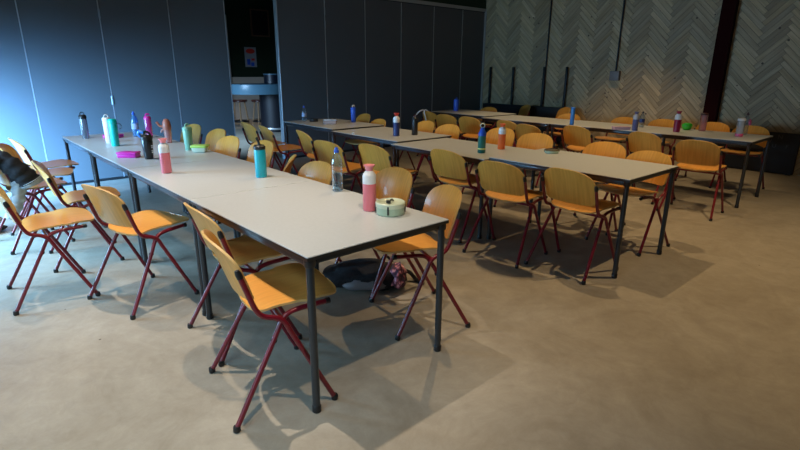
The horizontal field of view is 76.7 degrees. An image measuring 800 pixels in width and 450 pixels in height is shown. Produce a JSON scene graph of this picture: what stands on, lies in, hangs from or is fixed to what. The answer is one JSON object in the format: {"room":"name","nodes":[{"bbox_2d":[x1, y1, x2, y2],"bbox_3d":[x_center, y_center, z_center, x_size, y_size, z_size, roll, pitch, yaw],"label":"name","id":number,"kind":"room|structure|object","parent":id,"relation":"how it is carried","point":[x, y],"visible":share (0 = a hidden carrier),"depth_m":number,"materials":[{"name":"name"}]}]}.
{"room":"school cafeteria","nodes":[
{"label":"school cafeteria","id":0,"kind":"room"},
{"bbox_2d":[0,0,486,192],"bbox_3d":[-2.063,-3.157,7.582,10.300,4.400,0.170,-14,22,-40],"label":"wall","id":1,"kind":"structure","parent":0,"point":[60,60],"depth_m":7.10,"materials":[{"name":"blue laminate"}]},
{"bbox_2d":[383,0,486,12],"bbox_3d":[-2.063,-3.570,7.460,10.300,0.060,0.160,-14,22,-40],"label":"trim","id":2,"kind":"structure","parent":1,"relation":"attached to","point":[408,1],"depth_m":9.83,"materials":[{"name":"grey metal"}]},
{"bbox_2d":[224,0,276,76],"bbox_3d":[-6.807,-4.737,12.658,10.300,4.400,0.200,-14,22,-40],"label":"wall","id":3,"kind":"structure","parent":0,"point":[237,13],"depth_m":14.57,"materials":[{"name":"black paint"}]},
{"bbox_2d":[225,15,233,109],"bbox_3d":[-4.876,-4.430,14.348,0.120,2.850,0.100,-14,22,-40],"label":"door","id":4,"kind":"structure","parent":3,"relation":"in","point":[225,15],"depth_m":14.24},
{"bbox_2d":[232,77,263,119],"bbox_3d":[-6.736,-3.180,13.040,10.300,1.200,0.040,-14,22,-40],"label":"wall","id":5,"kind":"structure","parent":3,"relation":"attached to","point":[235,80],"depth_m":14.94,"materials":[{"name":"beige paint"}]},
{"bbox_2d":[244,47,256,66],"bbox_3d":[-4.353,-4.893,14.742,0.360,0.550,0.010,-14,22,-40],"label":"poster","id":6,"kind":"object","parent":3,"relation":"attached to","point":[250,52],"visible":1,"depth_m":14.74,"materials":[{"name":"grey paper"}]},
{"bbox_2d":[0,118,799,449],"bbox_3d":[-0.923,-0.644,7.078,10.800,0.100,18.000,-14,22,-40],"label":"floor","id":7,"kind":"structure","parent":0,"point":[695,344],"depth_m":2.73,"materials":[{"name":"concrete"}]},
{"bbox_2d":[0,143,72,235],"bbox_3d":[-3.299,-0.374,4.651,0.523,0.774,0.526,-8,19,-27],"label":"chair","id":8,"kind":"object","parent":7,"relation":"on","point":[60,171],"visible":0.31,"depth_m":4.57,"materials":[{"name":"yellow wood"}]},
{"bbox_2d":[0,170,75,254],"bbox_3d":[-3.085,-0.237,4.208,0.526,0.774,0.522,14,21,37],"label":"chair","id":9,"kind":"object","parent":7,"relation":"on","point":[4,179],"visible":0.48,"depth_m":4.08,"materials":[{"name":"brown wood"}]},
{"bbox_2d":[0,150,43,219],"bbox_3d":[-3.168,-0.351,4.019,0.636,0.561,0.451,14,21,37],"label":"jacket","id":10,"kind":"object","parent":9,"relation":"hanging from","point":[21,176],"visible":0.85,"depth_m":3.88,"materials":[{"name":"black fabric"}]},
{"bbox_2d":[8,138,78,214],"bbox_3d":[-3.528,-0.503,5.069,0.526,0.774,0.522,16,23,42],"label":"chair","id":11,"kind":"object","parent":7,"relation":"on","point":[23,152],"visible":0.57,"depth_m":4.92,"materials":[{"name":"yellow wood"}]},
{"bbox_2d":[0,186,100,315],"bbox_3d":[-2.254,0.065,3.233,0.522,0.774,0.526,-14,22,-38],"label":"chair","id":12,"kind":"object","parent":7,"relation":"on","point":[72,215],"visible":1,"depth_m":3.17,"materials":[{"name":"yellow wood"}]},
{"bbox_2d":[31,160,124,272],"bbox_3d":[-2.428,-0.128,3.864,0.522,0.774,0.526,-12,21,-35],"label":"chair","id":13,"kind":"object","parent":7,"relation":"on","point":[72,197],"visible":0.7,"depth_m":3.75,"materials":[{"name":"brown wood"}]},
{"bbox_2d":[62,132,184,225],"bbox_3d":[-2.873,-0.533,5.271,0.800,0.720,1.192,-14,22,-40],"label":"table","id":14,"kind":"object","parent":7,"relation":"on","point":[96,141],"visible":0.33,"depth_m":5.07,"materials":[{"name":"white laminate"}]},
{"bbox_2d":[78,112,89,138],"bbox_3d":[-3.226,-1.018,5.161,0.070,0.268,0.070,-14,22,-40],"label":"bottle","id":15,"kind":"object","parent":14,"relation":"on","point":[82,118],"visible":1,"depth_m":5.14,"materials":[{"name":"grey plastic"}]},
{"bbox_2d":[102,114,110,142],"bbox_3d":[-2.831,-0.935,4.896,0.072,0.268,0.072,-14,22,-40],"label":"bottle","id":16,"kind":"object","parent":14,"relation":"on","point":[104,119],"visible":0.84,"depth_m":4.87,"materials":[{"name":"white plastic"}]},
{"bbox_2d":[107,119,121,145],"bbox_3d":[-2.628,-0.857,4.674,0.103,0.250,0.076,-14,22,-40],"label":"bottle","id":17,"kind":"object","parent":14,"relation":"on","point":[112,123],"visible":1,"depth_m":4.64,"materials":[{"name":"teal plastic"}]},
{"bbox_2d":[143,113,152,137],"bbox_3d":[-2.618,-1.035,5.260,0.070,0.250,0.070,-14,22,-40],"label":"bottle","id":18,"kind":"object","parent":14,"relation":"on","point":[147,119],"visible":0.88,"depth_m":5.23,"materials":[{"name":"purple plastic"}]},
{"bbox_2d":[155,119,171,142],"bbox_3d":[-2.285,-0.911,4.895,0.137,0.230,0.078,-6,18,-20],"label":"shaker bottle","id":19,"kind":"object","parent":14,"relation":"on","point":[166,125],"visible":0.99,"depth_m":4.87,"materials":[{"name":"plastic"}]},
{"bbox_2d":[81,184,198,319],"bbox_3d":[-1.636,0.084,3.185,0.526,0.774,0.522,11,20,32],"label":"chair","id":20,"kind":"object","parent":7,"relation":"on","point":[111,209],"visible":1,"depth_m":3.06,"materials":[{"name":"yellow wood"}]},
{"bbox_2d":[88,142,236,258],"bbox_3d":[-2.068,-0.268,4.421,0.800,0.720,1.192,-14,22,-40],"label":"table","id":21,"kind":"object","parent":7,"relation":"on","point":[178,154],"visible":0.46,"depth_m":4.17,"materials":[{"name":"white laminate"}]},
{"bbox_2d":[116,151,140,157],"bbox_3d":[-2.201,-0.572,4.103,0.161,0.045,0.091,0,17,0],"label":"lunch box","id":22,"kind":"object","parent":21,"relation":"on","point":[121,154],"visible":1,"depth_m":4.07,"materials":[{"name":"pink plastic"}]},
{"bbox_2d":[137,130,153,158],"bbox_3d":[-2.008,-0.637,4.003,0.102,0.228,0.086,-14,22,-40],"label":"shaker bottle","id":23,"kind":"object","parent":21,"relation":"on","point":[146,140],"visible":1,"depth_m":3.98,"materials":[{"name":"black plastic"}]},
{"bbox_2d":[182,123,192,149],"bbox_3d":[-1.872,-0.780,4.464,0.082,0.235,0.082,-14,22,-40],"label":"bottle","id":24,"kind":"object","parent":21,"relation":"on","point":[186,130],"visible":1,"depth_m":4.44,"materials":[{"name":"green plastic"}]},
{"bbox_2d":[190,144,209,152],"bbox_3d":[-1.731,-0.663,4.380,0.136,0.062,0.106,0,17,-2],"label":"food box","id":25,"kind":"object","parent":21,"relation":"on","point":[196,148],"visible":1,"depth_m":4.34,"materials":[{"name":"green plastic"}]},
{"bbox_2d":[180,124,202,143],"bbox_3d":[-2.620,-0.795,6.042,0.526,0.774,0.522,13,21,36],"label":"chair","id":26,"kind":"object","parent":7,"relation":"on","point":[196,129],"visible":0.24,"depth_m":6.08,"materials":[{"name":"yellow wood"}]},
{"bbox_2d":[187,136,240,222],"bbox_3d":[-1.828,-0.465,4.978,0.526,0.774,0.522,15,22,39],"label":"chair","id":27,"kind":"object","parent":7,"relation":"on","point":[227,145],"visible":0.23,"depth_m":5.05,"materials":[{"name":"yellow wood"}]},
{"bbox_2d":[205,129,225,151],"bbox_3d":[-2.168,-0.653,5.586,0.526,0.774,0.522,16,23,41],"label":"chair","id":28,"kind":"object","parent":7,"relation":"on","point":[213,136],"visible":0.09,"depth_m":5.69,"materials":[{"name":"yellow wood"}]},
{"bbox_2d":[127,157,312,315],"bbox_3d":[-1.264,-0.004,3.570,0.800,0.720,1.192,-14,22,-40],"label":"table","id":29,"kind":"object","parent":7,"relation":"on","point":[187,181],"visible":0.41,"depth_m":3.35,"materials":[{"name":"white laminate"}]},
{"bbox_2d":[158,138,171,173],"bbox_3d":[-1.613,-0.474,3.468,0.069,0.235,0.069,-14,22,-40],"label":"bottle","id":30,"kind":"object","parent":29,"relation":"on","point":[163,147],"visible":1,"depth_m":3.45,"materials":[{"name":"pink plastic"}]},
{"bbox_2d":[253,137,266,177],"bbox_3d":[-0.926,-0.449,3.346,0.076,0.265,0.076,-14,22,-40],"label":"bottle","id":31,"kind":"object","parent":29,"relation":"on","point":[259,149],"visible":1,"depth_m":3.33,"materials":[{"name":"teal plastic"}]},
{"bbox_2d":[233,99,249,125],"bbox_3d":[-4.205,-2.963,13.326,0.418,0.652,0.418,9,19,27],"label":"bar stool","id":32,"kind":"object","parent":7,"relation":"on","point":[236,100],"visible":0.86,"depth_m":13.22,"materials":[{"name":"red"}]},
{"bbox_2d":[183,202,301,366],"bbox_3d":[-0.846,0.227,2.731,0.522,0.774,0.526,-13,21,-37],"label":"chair","id":33,"kind":"object","parent":7,"relation":"on","point":[244,250],"visible":0.55,"depth_m":2.62,"materials":[{"name":"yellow wood"}]},
{"bbox_2d":[217,140,274,223],"bbox_3d":[-1.421,-0.373,4.687,0.526,0.774,0.522,16,23,42],"label":"chair","id":34,"kind":"object","parent":7,"relation":"on","point":[269,147],"visible":0.23,"depth_m":4.71,"materials":[{"name":"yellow wood"}]},
{"bbox_2d":[231,83,280,131],"bbox_3d":[-3.239,-2.774,11.971,1.498,1.090,1.190,-14,22,-40],"label":"countertop","id":35,"kind":"structure","parent":7,"relation":"on","point":[268,94],"depth_m":11.70,"materials":[{"name":"blue"}]},
{"bbox_2d":[263,74,277,83],"bbox_3d":[-3.059,-3.507,12.122,0.416,0.225,0.414,-14,22,-40],"label":"bin","id":36,"kind":"object","parent":35,"relation":"on","point":[268,78],"visible":0.86,"depth_m":11.96,"materials":[{"name":"black metal"}]},
{"bbox_2d":[251,99,260,124],"bbox_3d":[-3.717,-2.989,13.422,0.418,0.652,0.418,16,23,41],"label":"bar stool","id":37,"kind":"object","parent":7,"relation":"on","point":[253,100],"visible":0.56,"depth_m":13.30,"materials":[{"name":"brown wood"}]},
{"bbox_2d":[241,122,285,170],"bbox_3d":[-1.788,-0.977,6.656,0.522,0.774,0.526,-13,22,-38],"label":"chair","id":38,"kind":"object","parent":7,"relation":"on","point":[251,132],"visible":0.43,"depth_m":6.45,"materials":[{"name":"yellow wood"}]},
{"bbox_2d":[201,229,337,433],"bbox_3d":[-0.573,0.371,2.264,0.522,0.774,0.526,-10,20,-29],"label":"chair","id":39,"kind":"object","parent":7,"relation":"on","point":[285,284],"visible":0.94,"depth_m":2.15,"materials":[{"name":"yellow wood"}]},
{"bbox_2d":[258,125,301,173],"bbox_3d":[-1.456,-0.853,6.257,0.522,0.774,0.526,-11,20,-33],"label":"chair","id":40,"kind":"object","parent":7,"relation":"on","point":[266,134],"visible":0.71,"depth_m":6.08,"materials":[{"name":"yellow wood"}]},
{"bbox_2d":[283,154,295,172],"bbox_3d":[-1.060,-0.164,4.006,0.522,0.774,0.526,-2,17,-7],"label":"chair","id":41,"kind":"object","parent":7,"relation":"on","point":[287,169],"visible":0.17,"depth_m":3.83,"materials":[{"name":"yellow wood"}]},
{"bbox_2d":[258,161,341,265],"bbox_3d":[-0.742,-0.042,3.616,0.522,0.774,0.526,-15,23,-41],"label":"chair","id":42,"kind":"object","parent":7,"relation":"on","point":[320,171],"visible":0.18,"depth_m":3.68,"materials":[{"name":"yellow wood"}]},
{"bbox_2d":[190,180,448,413],"bbox_3d":[-0.461,0.261,2.720,0.800,0.720,1.192,-14,22,-40],"label":"table","id":43,"kind":"object","parent":7,"relation":"on","point":[310,223],"visible":0.89,"depth_m":2.42,"materials":[{"name":"grey laminate"}]},
{"bbox_2d":[331,147,342,190],"bbox_3d":[-0.371,-0.329,2.976,0.066,0.260,0.066,-5,18,-18],"label":"water bottle","id":44,"kind":"object","parent":43,"relation":"on","point":[336,150],"visible":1,"depth_m":2.98,"materials":[{"name":"clear plastic"}]},
{"bbox_2d":[362,164,375,211],"bbox_3d":[-0.155,-0.189,2.562,0.069,0.235,0.069,-14,22,-40],"label":"bottle","id":45,"kind":"object","parent":43,"relation":"on","point":[368,177],"visible":0.98,"depth_m":2.54,"materials":[{"name":"pink plastic"}]},
{"bbox_2d":[375,198,405,216],"bbox_3d":[-0.048,-0.093,2.527,0.149,0.074,0.149,9,19,27],"label":"tin","id":46,"kind":"object","parent":43,"relation":"on","point":[385,207],"visible":1,"depth_m":2.48,"materials":[{"name":"green metal"}]},
{"bbox_2d":[296,130,345,187],"bbox_3d":[-0.909,-0.710,5.800,0.522,0.774,0.526,-10,20,-29],"label":"chair","id":47,"kind":"object","parent":7,"relation":"on","point":[306,143],"visible":0.46,"depth_m":5.61,"materials":[{"name":"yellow wood"}]},
{"bbox_2d":[284,119,383,185],"bbox_3d":[-0.900,-1.004,6.833,0.800,0.733,1.192,-14,22,-39],"label":"table","id":48,"kind":"object","parent":7,"relation":"on","point":[341,124],"visible":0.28,"depth_m":6.55,"materials":[{"name":"grey laminate"}]},
{"bbox_2d":[323,118,337,123],"bbox_3d":[-0.911,-1.356,6.616,0.176,0.065,0.126,0,17,0],"label":"food box","id":49,"kind":"object","parent":48,"relation":"on","point":[325,120],"visible":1,"depth_m":6.56,"materials":[{"name":"plastic"}]},
{"bbox_2d":[350,105,355,122],"bbox_3d":[-0.628,-1.499,6.807,0.074,0.230,0.074,-14,22,-40],"label":"bottle","id":50,"kind":"object","parent":48,"relation":"on","point":[353,109],"visible":1,"depth_m":6.78,"materials":[{"name":"blue plastic"}]},
{"bbox_2d":[312,140,365,191],"bbox_3d":[-0.577,-0.481,5.058,0.526,0.774,0.522,14,22,38],"label":"chair","id":51,"kind":"object","parent":7,"relation":"on","point":[324,150],"visible":0.61,"depth_m":4.86,"materials":[{"name":"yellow wood"}]},
{"bbox_2d":[342,113,370,161],"bbox_3d":[-0.714,-1.296,7.723,0.522,0.774,0.526,-10,20,-31],"label":"chair","id":52,"kind":"object","parent":7,"relation":"on","point":[365,117],"visible":0.2,"depth_m":7.80,"materials":[{"name":"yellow wood"}]},
{"bbox_2d":[345,119,385,161],"bbox_3d":[-0.459,-1.040,6.890,0.522,0.774,0.526,-10,20,-31],"label":"chair","id":53,"kind":"object","parent":7,"relation":"on","point":[376,121],"visible":0.31,"depth_m":6.86,"materials":[{"name":"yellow wood"}]},
{"bbox_2d":[322,255,419,290],"bbox_3d":[-0.189,0.314,3.460,0.676,0.190,0.376,0,17,0],"label":"backpack","id":54,"kind":"object","parent":7,"relation":"on","point":[360,273],"visible":0.91,"depth_m":3.34,"materials":[{"name":"black fabric"}]},
{"bbox_2d":[334,167,423,297],"bbox_3d":[-0.190,0.023,3.412,0.522,0.774,0.526,-12,21,-36],"label":"chair","id":55,"kind":"object","parent":7,"relation":"on","point":[391,182],"visible":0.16,"depth_m":3.44,"materials":[{"name":"brown wood"}]},
{"bbox_2d":[357,143,417,208],"bbox_3d":[-0.121,-0.413,4.843,0.526,0.774,0.522,16,23,42],"label":"chair","id":56,"kind":"object","parent":7,"relation":"on","point":[369,153],"visible":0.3,"depth_m":4.61,"materials":[{"name":"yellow wood"}]},
{"bbox_2d":[331,127,451,186],"bbox_3d":[-0.121,-0.709,5.902,0.800,0.720,1.192,-14,22,-39],"label":"table","id":57,"kind":"object","parent":7,"relation":"on","point":[384,135],"visible":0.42,"depth_m":5.63,"materials":[{"name":"beige laminate"}]},
{"bbox_2d":[393,113,399,135],"bbox_3d":[-0.039,-1.096,5.518,0.073,0.245,0.073,-14,22,-40],"label":"bottle","id":58,"kind":"object","parent":57,"relation":"on","point":[396,120],"visible":1,"depth_m":5.49,"materials":[{"name":"blue"}]},
{"bbox_2d":[412,114,417,134],"bbox_3d":[0.165,-1.115,5.618,0.070,0.225,0.070,-14,22,-40],"label":"bottle","id":59,"kind":"object","parent":57,"relation":"on","point":[414,119],"visible":1,"depth_m":5.59,"materials":[{"name":"black metal"}]},
{"bbox_2d":[399,121,438,181],"bbox_3d":[0.173,-0.970,6.673,0.522,0.774,0.526,-11,20,-32],"label":"chair","id":60,"kind":"object","parent":7,"relation":"on","point":[423,126],"visible":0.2,"depth_m":6.70,"materials":[{"name":"brown wood"}]},
{"bbox_2d":[369,184,470,340],"bbox_3d":[0.078,0.171,2.935,0.522,0.774,0.526,-6,18,-19],"label":"chair","id":61,"kind":"object","parent":7,"relation":"on","point":[444,200],"visible":0.66,"depth_m":2.82,"materials":[{"name":"brown wood"}]},
{"bbox_2d":[416,111,437,155],"bbox_3d":[0.641,-1.537,8.538,0.522,0.774,0.526,-11,20,-33],"label":"chair","id":62,"kind":"object","parent":7,"relation":"on","point":[430,116],"visible":0.24,"depth_m":8.31,"materials":[{"name":"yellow wood"}]},
{"bbox_2d":[412,124,464,188],"bbox_3d":[0.454,-0.833,6.229,0.522,0.774,0.526,-14,22,-40],"label":"chair","id":63,"kind":"object","parent":7,"relation":"on","point":[453,130],"visible":0.25,"depth_m":6.30,"materials":[{"name":"brown wood"}]},
{"bbox_2d":[435,114,466,139],"bbox_3d":[0.832,-1.377,8.017,0.526,0.774,0.522,16,23,41],"label":"chair","id":64,"kind":"object","parent":7,"relation":"on","point":[441,119],"visible":0.23,"depth_m":7.78,"materials":[{"name":"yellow wood"}]},
{"bbox_2d":[428,149,491,242],"bbox_3d":[0.536,-0.318,4.543,0.522,0.774,0.526,-14,22,-40],"label":"chair","id":65,"kind":"object","parent":7,"relation":"on","point":[452,168],"visible":0.73,"depth_m":4.35,"materials":[{"name":"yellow wood"}]},
{"bbox_2d":[391,138,535,238],"bbox_3d":[0.602,-0.415,4.984,0.800,0.704,1.192,-14,22,-39],"label":"table","id":66,"kind":"object","parent":7,"relation":"on","point":[468,150],"visible":0.51,"depth_m":4.80,"materials":[{"name":"beige laminate"}]},
{"bbox_2d":[477,123,485,152],"bbox_3d":[0.733,-0.778,4.514,0.071,0.264,0.071,0,17,0],"label":"bottle","id":67,"kind":"object","parent":66,"relation":"on","point":[482,133],"visible":1,"depth_m":4.49,"materials":[{"name":"teal metal"}]},
{"bbox_2d":[498,123,505,149],"bbox_3d":[0.955,-0.828,4.733,0.069,0.235,0.069,-14,22,-40],"label":"bottle","id":68,"kind":"object","parent":66,"relation":"on","point":[502,130],"visible":1,"depth_m":4.71,"materials":[{"name":"orange"}]},
{"bbox_2d":[457,116,482,163],"bbox_3d":[1.143,-1.256,7.628,0.526,0.774,0.522,16,23,42],"label":"chair","id":69,"kind":"object","parent":7,"relation":"on","point":[469,125],"visible":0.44,"depth_m":7.44,"materials":[{"name":"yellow wood"}]},
{"bbox_2d":[432,109,515,139],"bbox_3d":[1.235,-1.556,8.679,0.800,0.734,1.192,-14,22,-38],"label":"table","id":70,"kind":"object","parent":7,"relation":"on","point":[476,114],"visible":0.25,"depth_m":8.39,"materials":[{"name":"beige laminate"}]},
{"bbox_2d":[466,107,496,141],"bbox_3d":[1.484,-1.753,9.263,0.522,0.774,0.526,-15,23,-41],"label":"chair","id":71,"kind":"object","parent":7,"relation":"on","point":[491,109],"visible":0.23,"depth_m":9.27,"materials":[{"name":"brown wood"}]},
{"bbox_2d":[461,127,516,200],"bbox_3d":[1.043,-0.724,5.885,0.522,0.774,0.526,-15,23,-41],"label":"chair","id":72,"kind":"object","parent":7,"relation":"on","point":[491,135],"visible":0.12,"depth_m":5.98,"materials":[{"name":"brown wood"}]},
{"bbox_2d":[462,160,547,268],"bbox_3d":[0.870,-0.149,3.998,0.526,0.774,0.522,16,23,42],"label":"chair","id":73,"kind":"object","parent":7,"relation":"on","point":[505,182],"visible":0.97,"depth_m":3.83,"materials":[{"name":"brown wood"}]},
{"bbox_2d":[495,120,535,175],"bbox_3d":[1.611,-1.095,7.112,0.522,0.774,0.526,-11,20,-33],"label":"chair","id":74,"kind":"object","parent":7,"relation":"on","point":[509,124],"visible":0.2,"depth_m":6.85,"materials":[{"name":"brown wood"}]},
{"bbox_2d":[493,133,555,206],"bbox_3d":[1.333,-0.562,5.360,0.526,0.774,0.522,13,21,36],"label":"chair","id":75,"kind":"object","parent":7,"relation":"on","point":[534,141],"visible":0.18,"depth_m":5.44,"materials":[{"name":"brown wood"}]},
{"bbox_2d":[518,105,530,115],"bbox_3d":[2.304,-1.999,10.086,0.522,0.774,0.526,-3,17,-11],"label":"chair","id":76,"kind":"object","parent":7,"relation":"on","point":[524,110],"visible":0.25,"depth_m":10.08,"materials":[{"name":"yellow wood"}]},
{"bbox_2d":[483,67,570,145],"bbox_3d":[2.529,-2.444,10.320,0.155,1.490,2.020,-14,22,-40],"label":"trolley","id":77,"kind":"object","parent":7,"relation":"on","point":[535,111],"visible":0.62,"depth_m":10.08,"materials":[{"name":"black metal"}]},
{"bbox_2d":[481,115,577,151],"bbox_3d":[1.949,-1.258,7.742,0.800,0.720,1.192,-14,22,-40],"label":"table","id":78,"kind":"object","parent":7,"relation":"on","point":[517,119],"visible":0.42,"depth_m":7.53,"materials":[{"name":"beige laminate"}]},
{"bbox_2d":[513,124,557,187],"bbox_3d":[1.757,-0.942,6.611,0.522,0.774,0.526,-13,21,-37],"label":"chair","id":79,"kind":"object","parent":7,"relation":"on","point":[520,129],"visible":0.2,"depth_m":6.40,"materials":[{"name":"brown wood"}]},
{"bbox_2d":[545,107,569,146],"bbox_3d":[2.877,-1.809,9.473,0.522,0.774,0.526,-3,17,-11],"label":"chair","id":80,"kind":"object","parent":7,"relation":"on","point":[564,110],"visible":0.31,"depth_m":9.50,"materials":[{"name":"brown wood"}]},
{"bbox_2d":[543,113,579,151],"bbox_3d":[2.525,-1.345,7.948,0.522,0.774,0.526,-15,23,-41],"label":"chair","id":81,"kind":"object","parent":7,"relation":"on","point":[567,115],"visible":0.23,"depth_m":8.00,"materials":[{"name":"brown wood"}]},
{"bbox_2d":[524,167,620,284],"bbox_3d":[1.309,-0.060,3.715,0.522,0.774,0.526,-13,21,-37],"label":"chair","id":82,"kind":"object","parent":7,"relation":"on","point":[571,190],"visible":0.98,"depth_m":3.55,"materials":[{"name":"brown wood"}]},
{"bbox_2d":[486,148,677,278],"bbox_3d":[1.436,-0.165,4.154,0.800,0.720,1.192,-14,22,-39],"label":"table","id":83,"kind":"object","parent":7,"relation":"on","point":[624,172],"visible":0.76,"depth_m":3.91,"materials":[{"name":"beige laminate"}]},
{"bbox_2d":[544,148,559,153],"bbox_3d":[1.332,-0.652,4.439,0.141,0.044,0.096,0,17,-2],"label":"tin","id":84,"kind":"object","parent":83,"relation":"on","point":[548,150],"visible":1,"depth_m":4.41,"materials":[{"name":"green metal"}]},
{"bbox_2d":[561,125,604,183],"bbox_3d":[2.330,-0.891,6.458,0.522,0.774,0.526,-12,21,-34],"label":"chair","id":85,"kind":"object","parent":7,"relation":"on","point":[578,138],"visible":0.55,"depth_m":6.28,"materials":[{"name":"brown wood"}]},
{"bbox_2d":[556,141,628,235],"bbox_3d":[1.804,-0.366,4.726,0.526,0.774,0.522,15,22,40],"label":"chair","id":86,"kind":"object","parent":7,"relation":"on","point":[603,148],"visible":0.27,"depth_m":4.77,"materials":[{"name":"brown wood"}]},
{"bbox_2d":[550,120,661,153],"bbox_3d":[2.760,-0.995,6.897,0.800,0.720,1.192,-14,22,-40],"label":"table","id":87,"kind":"object","parent":7,"relation":"on","point":[605,127],"visible":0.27,"depth_m":6.74,"materials":[{"name":"grey laminate"}]},
{"bbox_2d":[570,107,575,124],"bbox_3d":[2.317,-1.465,6.791,0.058,0.235,0.058,-14,22,-40],"label":"bottle","id":88,"kind":"object","parent":87,"relation":"on","point":[572,116],"visible":1,"depth_m":6.77,"materials":[{"name":"blue plastic"}]},
{"bbox_2d":[611,126,630,129],"bbox_3d":[2.760,-1.212,6.315,0.206,0.035,0.106,0,17,0],"label":"snack box","id":89,"kind":"object","parent":87,"relation":"on","point":[613,127],"visible":1,"depth_m":6.27,"materials":[{"name":"pink plastic"}]},
{"bbox_2d":[632,112,639,130],"bbox_3d":[2.874,-1.266,6.167,0.069,0.225,0.069,-14,22,-40],"label":"bottle","id":90,"kind":"object","parent":87,"relation":"on","point":[636,116],"visible":1,"depth_m":6.14,"materials":[{"name":"blue plastic"}]},
{"bbox_2d":[594,117,632,154],"bbox_3d":[3.135,-1.173,7.396,0.522,0.774,0.526,-12,21,-36],"label":"chair","id":91,"kind":"object","parent":7,"relation":"on","point":[622,120],"visible":0.48,"depth_m":7.40,"materials":[{"name":"brown wood"}]},
{"bbox_2d":[584,150,671,256],"bbox_3d":[1.925,-0.211,4.223,0.522,0.774,0.526,-11,20,-32],"label":"chair","id":92,"kind":"object","parent":7,"relation":"on","point":[646,156],"visible":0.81,"depth_m":4.15,"materials":[{"name":"brown wood"}]},
{"bbox_2d":[613,132,675,204],"bbox_3d":[2.882,-0.699,5.838,0.522,0.774,0.526,-10,20,-31],"label":"chair","id":93,"kind":"object","parent":7,"relation":"on","point":[637,141],"visible":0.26,"depth_m":5.64,"materials":[{"name":"brown wood"}]},
{"bbox_2d":[646,119,675,175],"bbox_3d":[3.572,-1.084,7.114,0.522,0.774,0.526,-14,22,-40],"label":"chair","id":94,"kind":"object","parent":7,"relation":"on","point":[658,122],"visible":0.23,"depth_m":7.14,"materials":[{"name":"brown wood"}]},
{"bbox_2d":[659,140,726,220],"bbox_3d":[3.075,-0.512,5.230,0.526,0.774,0.522,16,23,42],"label":"chair","id":95,"kind":"object","parent":7,"relation":"on","point":[699,156],"visible":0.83,"depth_m":5.06,"materials":[{"name":"brown wood"}]},
{"bbox_2d":[631,127,772,207],"bbox_3d":[3.559,-0.729,6.041,0.800,0.720,1.192,-14,22,-40],"label":"table","id":96,"kind":"object","parent":7,"relation":"on","point":[748,140],"visible":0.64,"depth_m":5.75,"materials":[{"name":"beige laminate"}]},
{"bbox_2d":[673,111,681,131],"bbox_3d":[3.320,-1.236,6.045,0.078,0.245,0.078,-14,22,-40],"label":"bottle","id":97,"kind":"object","parent":96,"relation":"on","point":[678,117],"visible":1,"depth_m":6.02,"materials":[{"name":"pink"}]},
{"bbox_2d":[682,123,692,129],"bbox_3d":[3.574,-1.229,6.299,0.120,0.086,0.120,-14,22,-40],"label":"bowl","id":98,"kind":"object","parent":96,"relation":"on","point":[686,126],"visible":1,"depth_m":6.26,"materials":[{"name":"green plastic"}]},
{"bbox_2d":[735,118,745,136],"bbox_3d":[3.814,-1.094,5.667,0.082,0.200,0.082,-14,22,-40],"label":"bottle","id":99,"kind":"object","parent":96,"relation":"on","point":[739,119],"visible":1,"depth_m":5.65,"materials":[{"name":"clear plastic"}]},
{"bbox_2d":[675,122,731,184],"bbox_3d":[4.038,-0.955,6.702,0.526,0.774,0.522,16,23,42],"label":"chair","id":100,"kind":"object","parent":7,"relation":"on","point":[711,126],"visible":0.27,"depth_m":6.76,"materials":[{"name":"brown wood"}]},
{"bbox_2d":[701,0,739,122],"bbox_3d":[4.859,-3.087,7.490,0.105,4.400,0.190,-14,22,-40],"label":"steel column","id":101,"kind":"structure","parent":7,"relation":"on","point":[729,9],"depth_m":7.63,"materials":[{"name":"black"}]},
{"bbox_2d":[709,125,771,193],"bbox_3d":[4.247,-0.825,6.278,0.526,0.774,0.522,16,23,42],"label":"chair","id":102,"kind":"object","parent":7,"relation":"on","point":[758,130],"visible":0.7,"depth_m":6.28,"materials":[{"name":"brown wood"}]},
{"bbox_2d":[727,144,762,150],"bbox_3d":[4.255,-0.967,6.242,0.384,0.089,0.239,16,23,42],"label":"pouch","id":103,"kind":"object","parent":102,"relation":"on","point":[754,147],"visible":0.67,"depth_m":6.16,"materials":[{"name":"black fabric"}]},
{"bbox_2d":[714,129,799,175],"bbox_3d":[5.247,-1.116,7.574,0.120,0.585,1.140,-14,22,-40],"label":"panel","id":104,"kind":"object","parent":7,"relation":"on","point":[782,155],"visible":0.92,"depth_m":7.30,"materials":[{"name":"black"}]},
{"bbox_2d":[481,0,799,174],"bbox_3d":[2.921,-3.812,9.826,0.250,4.400,17.800,-14,22,-40],"label":"wall","id":105,"kind":"structure","parent":0,"point":[516,30],"depth_m":8.52,"materials":[{"name":"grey wood"}]},
{"bbox_2d":[543,0,551,102],"bbox_3d":[2.856,-4.139,9.562,0.028,3.620,0.028,-14,22,-40],"label":"conduit","id":106,"kind":"object","parent":105,"relation":"attached to","point":[551,0],"visible":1,"depth_m":9.75,"materials":[{"name":"black plastic"}]},
{"bbox_2d":[609,0,624,80],"bbox_3d":[3.794,-4.053,8.476,0.070,3.140,0.170,-14,22,-40],"label":"conduit","id":107,"kind":"object","parent":105,"relation":"attached to","point":[614,75],"visible":1,"depth_m":8.83,"materials":[{"name":"black plastic"}]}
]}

